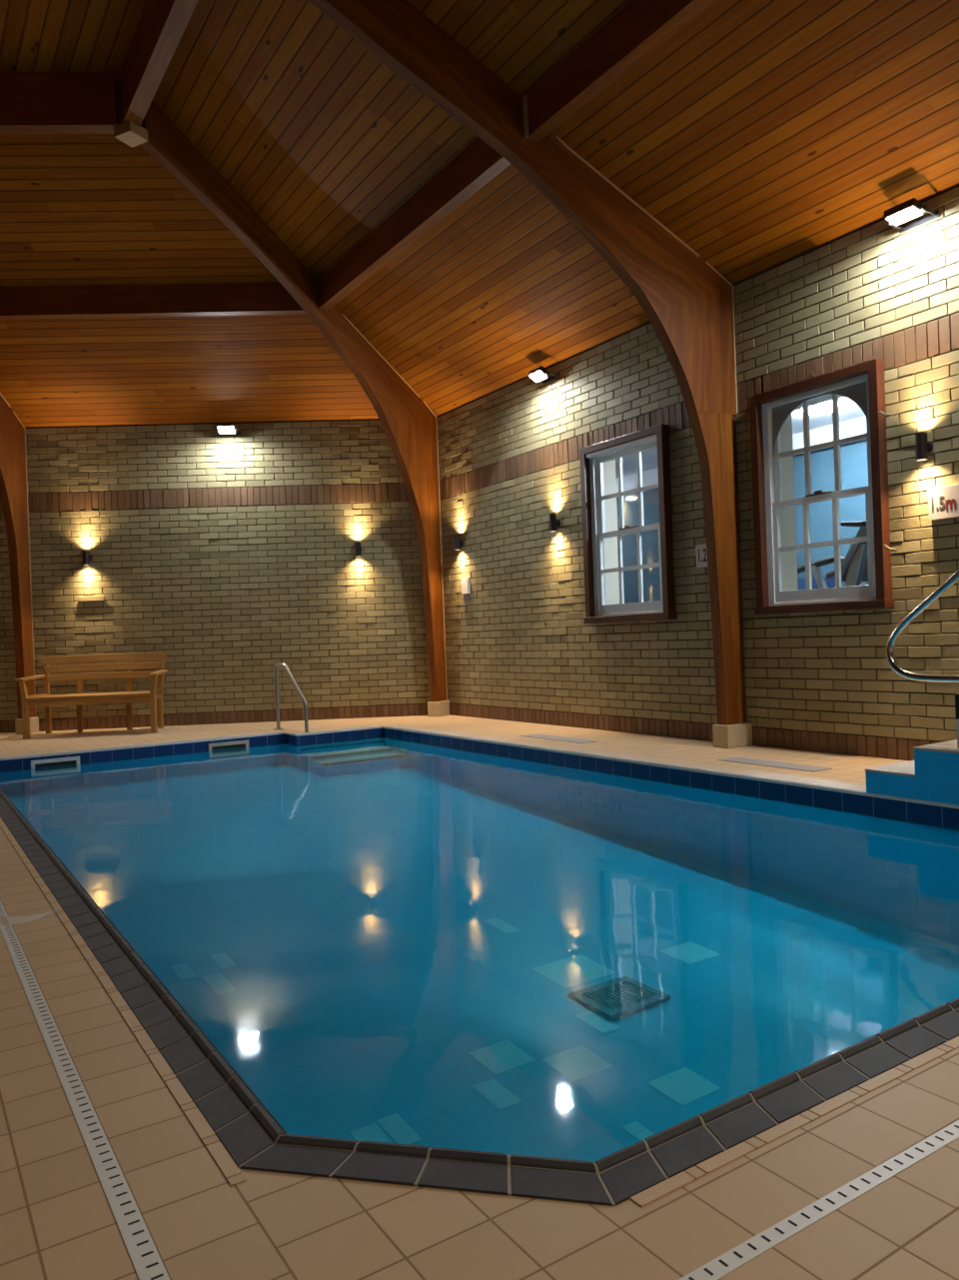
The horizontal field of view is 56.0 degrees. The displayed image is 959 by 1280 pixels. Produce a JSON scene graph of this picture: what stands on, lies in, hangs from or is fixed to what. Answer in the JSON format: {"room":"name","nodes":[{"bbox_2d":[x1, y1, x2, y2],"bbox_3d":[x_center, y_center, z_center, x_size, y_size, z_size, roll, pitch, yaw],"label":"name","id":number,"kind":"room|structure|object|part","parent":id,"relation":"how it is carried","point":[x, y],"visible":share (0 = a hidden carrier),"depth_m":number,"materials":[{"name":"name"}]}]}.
{"room":"indoor swimming pool","nodes":[
{"label":"indoor swimming pool","id":0,"kind":"room"},
{"bbox_2d":[0,418,430,733],"bbox_3d":[-5.188,-0.704,10.540,9.459,3.570,0.207,-2,0,-3],"label":"wall","id":1,"kind":"structure","parent":0,"point":[233,558],"depth_m":10.56,"materials":[{"name":"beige brick"}]},
{"bbox_2d":[82,550,90,565],"bbox_3d":[-4.550,-0.948,10.428,0.080,0.164,0.094,-2,0,-3],"label":"wall sconce","id":2,"kind":"object","parent":1,"relation":"attached to","point":[86,558],"visible":1,"depth_m":10.39,"materials":[{"name":"black metal"}]},
{"bbox_2d":[78,595,104,601],"bbox_3d":[-4.507,-0.481,10.468,0.285,0.055,0.020,-2,0,-3],"label":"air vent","id":3,"kind":"object","parent":1,"relation":"in","point":[96,598],"visible":1,"depth_m":10.46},
{"bbox_2d":[216,422,240,434],"bbox_3d":[-2.924,-2.445,10.454,0.260,0.107,0.218,-2,0,-3],"label":"floodlight","id":4,"kind":"object","parent":1,"relation":"attached to","point":[223,428],"visible":1,"depth_m":10.39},
{"bbox_2d":[354,542,361,556],"bbox_3d":[-1.427,-1.064,10.596,0.080,0.164,0.094,-2,0,-3],"label":"wall sconce","id":5,"kind":"object","parent":1,"relation":"attached to","point":[358,549],"visible":1,"depth_m":10.55,"materials":[{"name":"black metal"}]},
{"bbox_2d":[0,0,958,427],"bbox_3d":[-4.811,-3.290,2.308,16.381,1.700,18.916,-2,0,-33],"label":"ceiling","id":6,"kind":"structure","parent":0,"point":[762,135],"depth_m":6.67,"materials":[{"name":"brown wood"}]},
{"bbox_2d":[0,71,121,134],"bbox_3d":[-4.639,-3.914,6.583,4.030,0.392,0.120,-2,0,-3],"label":"beam","id":7,"kind":"structure","parent":6,"relation":"attached to","point":[31,103],"depth_m":6.61,"materials":[{"name":"brown wood"}]},
{"bbox_2d":[113,78,147,146],"bbox_3d":[-2.603,-3.916,6.697,0.170,0.380,0.190,-2,0,27],"label":"block","id":8,"kind":"object","parent":7,"relation":"attached to","point":[129,133],"visible":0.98,"depth_m":6.63,"materials":[{"name":"brown wood"}]},
{"bbox_2d":[0,281,305,319],"bbox_3d":[-3.395,-3.248,8.634,3.583,0.277,0.100,-2,0,-3],"label":"purlin","id":9,"kind":"object","parent":6,"relation":"attached to","point":[213,299],"visible":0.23,"depth_m":8.60,"materials":[{"name":"brown wood"}]},
{"bbox_2d":[119,0,198,126],"bbox_3d":[-0.868,-4.046,4.020,0.120,0.392,6.340,-2,0,-33],"label":"beam","id":10,"kind":"structure","parent":6,"relation":"attached to","point":[162,25],"depth_m":5.99,"materials":[{"name":"brown wood"}]},
{"bbox_2d":[317,136,510,310],"bbox_3d":[-0.621,-3.348,7.310,0.100,0.277,3.278,-2,0,-33],"label":"purlin","id":11,"kind":"object","parent":6,"relation":"attached to","point":[478,163],"visible":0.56,"depth_m":7.08,"materials":[{"name":"brown wood"}]},
{"bbox_2d":[522,0,715,142],"bbox_3d":[1.433,-3.413,4.148,0.108,0.280,4.065,-2,0,-33],"label":"purlin","id":12,"kind":"object","parent":6,"relation":"attached to","point":[640,26],"visible":1,"depth_m":5.20,"materials":[{"name":"brown wood"}]},
{"bbox_2d":[0,714,958,1279],"bbox_3d":[-4.647,1.127,2.321,16.281,0.120,18.800,-2,0,-33],"label":"floor","id":13,"kind":"structure","parent":0,"point":[58,1221],"depth_m":1.47,"materials":[{"name":"beige tile"}]},
{"bbox_2d":[0,392,38,734],"bbox_3d":[-5.170,-1.487,8.548,0.150,5.105,3.776,-2,0,-3],"label":"arch","id":14,"kind":"object","parent":13,"relation":"on","point":[13,462],"visible":0.91,"depth_m":10.17,"materials":[{"name":"brown wood"}]},
{"bbox_2d":[0,910,54,925],"bbox_3d":[-1.639,0.952,3.071,0.349,0.001,0.159,-2,0,-6],"label":"smear","id":15,"kind":"object","parent":13,"relation":"on","point":[12,920],"visible":1,"depth_m":3.06,"materials":[{"name":"beige liquid"}]},
{"bbox_2d":[0,900,169,1279],"bbox_3d":[-2.184,0.984,3.929,0.036,0.032,8.602,-2,0,-33],"label":"drain grate","id":16,"kind":"object","parent":13,"relation":"in","point":[148,1264],"visible":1,"depth_m":1.68,"materials":[{"name":"white plastic"}]},
{"bbox_2d":[14,652,167,738],"bbox_3d":[-4.223,0.594,9.970,1.460,0.868,0.719,-2,0,-6],"label":"garden bench","id":17,"kind":"object","parent":13,"relation":"on","point":[154,695],"visible":1,"depth_m":10.15,"materials":[{"name":"brown wood"}]},
{"bbox_3d":[-4.863,0.745,9.625,0.087,0.615,0.060,-2,0,-6],"label":"leg","id":18,"kind":"part","parent":17,"relation":"part of","materials":[{"name":"brown wood"}]},
{"bbox_3d":[-4.895,0.414,9.838,0.080,0.048,0.604,-2,0,-3],"label":"armrest","id":19,"kind":"part","parent":17,"relation":"part of","materials":[{"name":"brown wood"}]},
{"bbox_3d":[-4.857,0.611,9.877,0.032,0.022,0.475,-2,0,0],"label":"rail","id":20,"kind":"part","parent":17,"relation":"part of","materials":[{"name":"brown wood"}]},
{"bbox_3d":[-4.883,0.634,10.176,0.064,0.835,0.168,-2,0,-28],"label":"leg","id":21,"kind":"part","parent":17,"relation":"part of","materials":[{"name":"brown wood"}]},
{"bbox_3d":[-4.511,0.838,10.168,0.050,0.400,0.055,-2,0,-6],"label":"leg","id":22,"kind":"part","parent":17,"relation":"part of","materials":[{"name":"brown wood"}]},
{"bbox_3d":[-4.222,0.609,9.922,1.320,0.027,0.545,-2,0,-6],"label":"seat","id":23,"kind":"part","parent":17,"relation":"part of","materials":[{"name":"brown wood"}]},
{"bbox_3d":[-3.975,0.818,10.225,0.050,0.400,0.055,-2,0,-6],"label":"leg","id":24,"kind":"part","parent":17,"relation":"part of","materials":[{"name":"brown wood"}]},
{"bbox_3d":[-3.525,0.695,9.768,0.087,0.615,0.060,-2,0,-6],"label":"leg","id":25,"kind":"part","parent":17,"relation":"part of","materials":[{"name":"brown wood"}]},
{"bbox_3d":[-3.553,0.364,9.982,0.080,0.048,0.604,-2,0,-9],"label":"armrest","id":26,"kind":"part","parent":17,"relation":"part of","materials":[{"name":"brown wood"}]},
{"bbox_3d":[-3.629,0.587,10.310,0.064,0.835,0.168,-2,0,15],"label":"leg","id":27,"kind":"part","parent":17,"relation":"part of","materials":[{"name":"brown wood"}]},
{"bbox_2d":[273,663,308,732],"bbox_3d":[-1.956,0.868,9.347,0.100,1.257,0.673,-2,0,-39],"label":"grab rail","id":28,"kind":"object","parent":13,"relation":"on","point":[304,701],"visible":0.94,"depth_m":9.43,"materials":[{"name":"metal"}]},
{"bbox_2d":[139,99,449,716],"bbox_3d":[-1.480,-1.625,8.747,0.150,5.105,4.360,-2,0,27],"label":"arch","id":29,"kind":"object","parent":13,"relation":"on","point":[410,426],"visible":0.98,"depth_m":9.44,"materials":[{"name":"brown wood"}]},
{"bbox_2d":[0,726,958,1163],"bbox_3d":[-0.633,1.383,5.496,3.750,0.950,7.750,-2,0,-33],"label":"swimming pool","id":30,"kind":"object","parent":13,"relation":"in","point":[385,939],"visible":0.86,"depth_m":4.65,"materials":[{"name":"blue liquid"}]},
{"bbox_2d":[30,756,80,778],"bbox_3d":[-3.776,1.131,8.031,0.400,0.152,0.022,-2,0,-33],"label":"skimmer","id":31,"kind":"object","parent":30,"relation":"attached to","point":[52,766],"visible":1,"depth_m":8.03,"materials":[{"name":"white plastic"}]},
{"bbox_2d":[207,740,249,759],"bbox_3d":[-2.470,1.080,8.882,0.400,0.152,0.022,-2,0,-33],"label":"skimmer","id":32,"kind":"object","parent":30,"relation":"attached to","point":[233,747],"visible":1,"depth_m":8.88,"materials":[{"name":"white plastic"}]},
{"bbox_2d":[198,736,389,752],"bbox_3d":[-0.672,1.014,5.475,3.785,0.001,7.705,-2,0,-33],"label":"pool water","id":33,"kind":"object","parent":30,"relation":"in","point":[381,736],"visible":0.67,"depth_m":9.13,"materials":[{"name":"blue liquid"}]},
{"bbox_2d":[567,976,670,1020],"bbox_3d":[0.589,1.509,3.813,0.330,0.018,0.284,-2,0,-33],"label":"floor drain","id":34,"kind":"object","parent":30,"relation":"on","point":[615,998],"visible":1,"depth_m":3.79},
{"bbox_2d":[0,817,958,1207],"bbox_3d":[-0.708,0.915,5.393,3.754,0.012,7.754,-2,0,-33],"label":"trim","id":35,"kind":"structure","parent":13,"relation":"on","point":[234,1175],"depth_m":1.74,"materials":[{"name":"beige tile"}]},
{"bbox_2d":[0,725,958,806],"bbox_3d":[-0.649,0.931,5.565,3.987,0.055,7.927,-2,0,-33],"label":"trim","id":36,"kind":"structure","parent":13,"relation":"on","point":[761,775],"depth_m":6.67,"materials":[{"name":"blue tile"}]},
{"bbox_2d":[0,789,958,1206],"bbox_3d":[-0.673,0.968,5.444,3.810,0.144,7.749,-2,0,-33],"label":"pool coping","id":37,"kind":"object","parent":13,"relation":"on","point":[250,1135],"visible":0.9,"depth_m":1.67,"materials":[{"name":"tile"}]},
{"bbox_2d":[307,0,752,748],"bbox_3d":[0.370,-1.685,5.904,3.776,5.105,0.150,-2,0,-33],"label":"arch","id":38,"kind":"object","parent":13,"relation":"on","point":[687,303],"visible":0.98,"depth_m":6.45,"materials":[{"name":"brown wood"}]},
{"bbox_2d":[520,733,597,743],"bbox_3d":[0.675,0.850,7.791,0.180,0.005,0.850,-2,0,-33],"label":"mat","id":39,"kind":"object","parent":13,"relation":"on","point":[546,736],"visible":1,"depth_m":7.74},
{"bbox_2d":[718,756,832,772],"bbox_3d":[1.916,0.809,5.885,0.180,0.005,0.760,-2,0,-33],"label":"mat","id":40,"kind":"object","parent":13,"relation":"on","point":[805,767],"visible":1,"depth_m":5.84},
{"bbox_2d":[678,1120,958,1279],"bbox_3d":[1.902,0.837,2.262,3.900,0.032,0.030,-2,0,-32],"label":"drain grate","id":41,"kind":"object","parent":13,"relation":"in","point":[753,1247],"visible":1,"depth_m":1.39,"materials":[{"name":"white plastic"}]},
{"bbox_2d":[865,739,958,805],"bbox_3d":[2.955,0.507,4.421,1.182,0.540,1.577,-2,0,-33],"label":"entry steps","id":42,"kind":"structure","parent":13,"relation":"on","point":[933,772],"depth_m":4.50,"materials":[{"name":"blue tile"}]},
{"bbox_2d":[886,569,958,682],"bbox_3d":[2.623,-0.339,4.292,0.039,1.167,1.512,-2,0,-33],"label":"stair rail","id":43,"kind":"object","parent":42,"relation":"on","point":[953,579],"visible":1,"depth_m":4.75,"materials":[{"name":"metal"}]},
{"bbox_2d":[955,693,958,747],"bbox_3d":[2.388,0.397,4.422,0.044,0.267,0.082,-2,0,-33],"label":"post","id":44,"kind":"object","parent":42,"relation":"on","point":[956,694],"visible":1,"depth_m":4.44,"materials":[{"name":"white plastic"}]},
{"bbox_2d":[436,184,958,760],"bbox_3d":[2.164,-0.966,6.840,0.207,3.570,9.467,-2,0,-33],"label":"wall","id":45,"kind":"structure","parent":0,"point":[823,681],"depth_m":6.91,"materials":[{"name":"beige brick"}]},
{"bbox_2d":[454,534,463,550],"bbox_3d":[-0.239,-1.107,10.251,0.094,0.164,0.080,-2,0,-33],"label":"wall sconce","id":46,"kind":"object","parent":45,"relation":"attached to","point":[459,543],"visible":1,"depth_m":10.22,"materials":[{"name":"black metal"}]},
{"bbox_2d":[461,577,470,600],"bbox_3d":[-0.154,-0.573,10.211,0.030,0.255,0.140,-2,0,-33],"label":"plate","id":47,"kind":"object","parent":45,"relation":"attached to","point":[466,585],"visible":1,"depth_m":10.18,"materials":[{"name":"white plastic"}]},
{"bbox_2d":[527,365,559,383],"bbox_3d":[0.613,-2.572,8.745,0.218,0.107,0.260,-2,0,-33],"label":"floodlight","id":48,"kind":"object","parent":45,"relation":"attached to","point":[540,374],"visible":1,"depth_m":8.70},
{"bbox_2d":[549,513,560,531],"bbox_3d":[0.726,-1.139,8.768,0.094,0.164,0.080,-2,0,-33],"label":"wall sconce","id":49,"kind":"object","parent":45,"relation":"attached to","point":[555,523],"visible":1,"depth_m":8.74,"materials":[{"name":"black metal"}]},
{"bbox_2d":[579,423,677,623],"bbox_3d":[1.377,-0.966,7.997,0.340,1.644,1.085,-2,0,-33],"label":"window","id":50,"kind":"structure","parent":45,"relation":"in","point":[604,567],"depth_m":8.07,"materials":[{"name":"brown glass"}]},
{"bbox_3d":[1.249,-1.701,7.930,0.040,0.033,0.921,-2,0,-33],"label":"blind rail","id":51,"kind":"part","parent":50,"relation":"part of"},
{"bbox_3d":[1.339,-1.313,7.980,0.035,0.744,0.831,-2,0,-33],"label":"sash","id":52,"kind":"part","parent":50,"relation":"part of","materials":[{"name":"white wood"}]},
{"bbox_3d":[1.334,-0.612,7.962,0.035,0.744,0.831,-2,0,-33],"label":"sash","id":53,"kind":"part","parent":50,"relation":"part of","materials":[{"name":"white wood"}]},
{"bbox_3d":[1.318,-0.192,7.942,0.130,0.058,1.085,-2,0,-33],"label":"sill","id":54,"kind":"part","parent":50,"relation":"part of","materials":[{"name":"brown wood"}]},
{"bbox_2d":[695,543,708,567],"bbox_3d":[1.828,-0.677,7.180,0.014,0.185,0.274,-2,0,-33],"label":"sign","id":55,"kind":"object","parent":45,"relation":"attached to","point":[700,550],"visible":0.55,"depth_m":7.24,"materials":[{"name":"white plastic"}]},
{"bbox_2d":[749,358,897,614],"bbox_3d":[2.458,-1.001,6.302,0.379,1.644,1.158,-2,0,-33],"label":"window","id":56,"kind":"structure","parent":45,"relation":"in","point":[772,452],"depth_m":6.39,"materials":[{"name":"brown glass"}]},
{"bbox_3d":[2.408,-1.348,6.338,0.035,0.744,0.801,-2,0,-33],"label":"sash","id":57,"kind":"part","parent":56,"relation":"part of","materials":[{"name":"white wood"}]},
{"bbox_3d":[2.403,-0.647,6.319,0.035,0.744,0.801,-2,0,-33],"label":"sash","id":58,"kind":"part","parent":56,"relation":"part of","materials":[{"name":"white wood"}]},
{"bbox_3d":[2.387,-0.227,6.300,0.130,0.058,1.055,-2,0,-33],"label":"sill","id":59,"kind":"part","parent":56,"relation":"part of","materials":[{"name":"wood"}]},
{"bbox_2d":[883,197,939,232],"bbox_3d":[2.663,-2.637,5.588,0.228,0.080,0.260,-2,0,-33],"label":"floodlight","id":60,"kind":"object","parent":45,"relation":"attached to","point":[912,208],"visible":1,"depth_m":5.56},
{"bbox_2d":[915,432,933,460],"bbox_3d":[2.769,-1.206,5.630,0.094,0.164,0.080,-2,0,-33],"label":"wall sconce","id":61,"kind":"object","parent":45,"relation":"attached to","point":[923,447],"visible":1,"depth_m":5.60,"materials":[{"name":"black metal"}]},
{"bbox_2d":[928,484,958,520],"bbox_3d":[2.890,-0.847,5.523,0.032,0.195,0.272,-2,0,-33],"label":"sign","id":62,"kind":"object","parent":45,"relation":"attached to","point":[943,502],"visible":1,"depth_m":5.55,"materials":[{"name":"grey plastic"}]},
{"bbox_2d":[615,396,865,478],"bbox_3d":[1.847,-2.028,9.302,2.020,0.100,10.700,-2,0,-33],"label":"ceiling","id":63,"kind":"structure","parent":0,"point":[848,410],"depth_m":8.40,"materials":[{"name":"white paint"}]},
{"bbox_2d":[809,403,832,414],"bbox_3d":[2.937,-1.984,7.743,0.230,0.058,0.230,-2,0,-33],"label":"ceiling lamp","id":64,"kind":"object","parent":63,"relation":"attached to","point":[820,409],"visible":0.78,"depth_m":7.68,"materials":[{"name":"white plastic"}]},
{"bbox_2d":[616,439,868,603],"bbox_3d":[2.696,-0.830,9.829,0.100,3.000,10.500,-2,0,-33],"label":"wall","id":65,"kind":"structure","parent":0,"point":[853,456],"depth_m":8.84,"materials":[{"name":"blue paint"}]},
{"bbox_2d":[615,416,866,492],"bbox_3d":[2.564,-1.916,9.766,0.120,0.180,10.500,-2,0,-33],"label":"trim","id":66,"kind":"structure","parent":65,"relation":"attached to","point":[854,427],"depth_m":8.65,"materials":[{"name":"white paint"}]},
{"bbox_3d":[1.950,0.750,9.310,2.020,0.100,10.700,-2,0,-33],"label":"floor","id":67,"kind":"structure","parent":0,"visible":0},
{"bbox_2d":[797,576,835,590],"bbox_3d":[3.256,0.028,8.624,0.295,1.250,0.300,-2,0,-33],"label":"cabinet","id":68,"kind":"object","parent":67,"relation":"on","point":[830,583],"visible":0.06,"depth_m":8.51,"materials":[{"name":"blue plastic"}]},
{"bbox_3d":[3.139,0.028,8.547,0.015,1.160,0.270,-2,0,-33],"label":"door","id":69,"kind":"part","parent":68,"relation":"part of","materials":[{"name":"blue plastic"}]},
{"bbox_2d":[797,519,868,588],"bbox_3d":[3.227,-0.158,7.682,0.800,1.629,1.006,-2,0,-33],"label":"treadmill","id":70,"kind":"object","parent":67,"relation":"on","point":[854,566],"visible":0.28,"depth_m":7.37,"materials":[{"name":"metal"}]},
{"bbox_3d":[2.895,-0.626,7.651,0.056,0.152,0.713,-2,0,-33],"label":"handrail","id":71,"kind":"part","parent":70,"relation":"part of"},
{"bbox_3d":[3.380,-0.645,7.967,0.056,0.152,0.713,-2,0,-33],"label":"handrail","id":72,"kind":"part","parent":70,"relation":"part of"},
{"bbox_2d":[841,521,866,527],"bbox_3d":[3.330,-0.949,7.476,0.800,0.053,0.200,-2,0,-33],"label":"console shelf","id":73,"kind":"object","parent":70,"relation":"attached to","point":[843,524],"depth_m":7.25,"materials":[{"name":"black plastic"}]}
]}

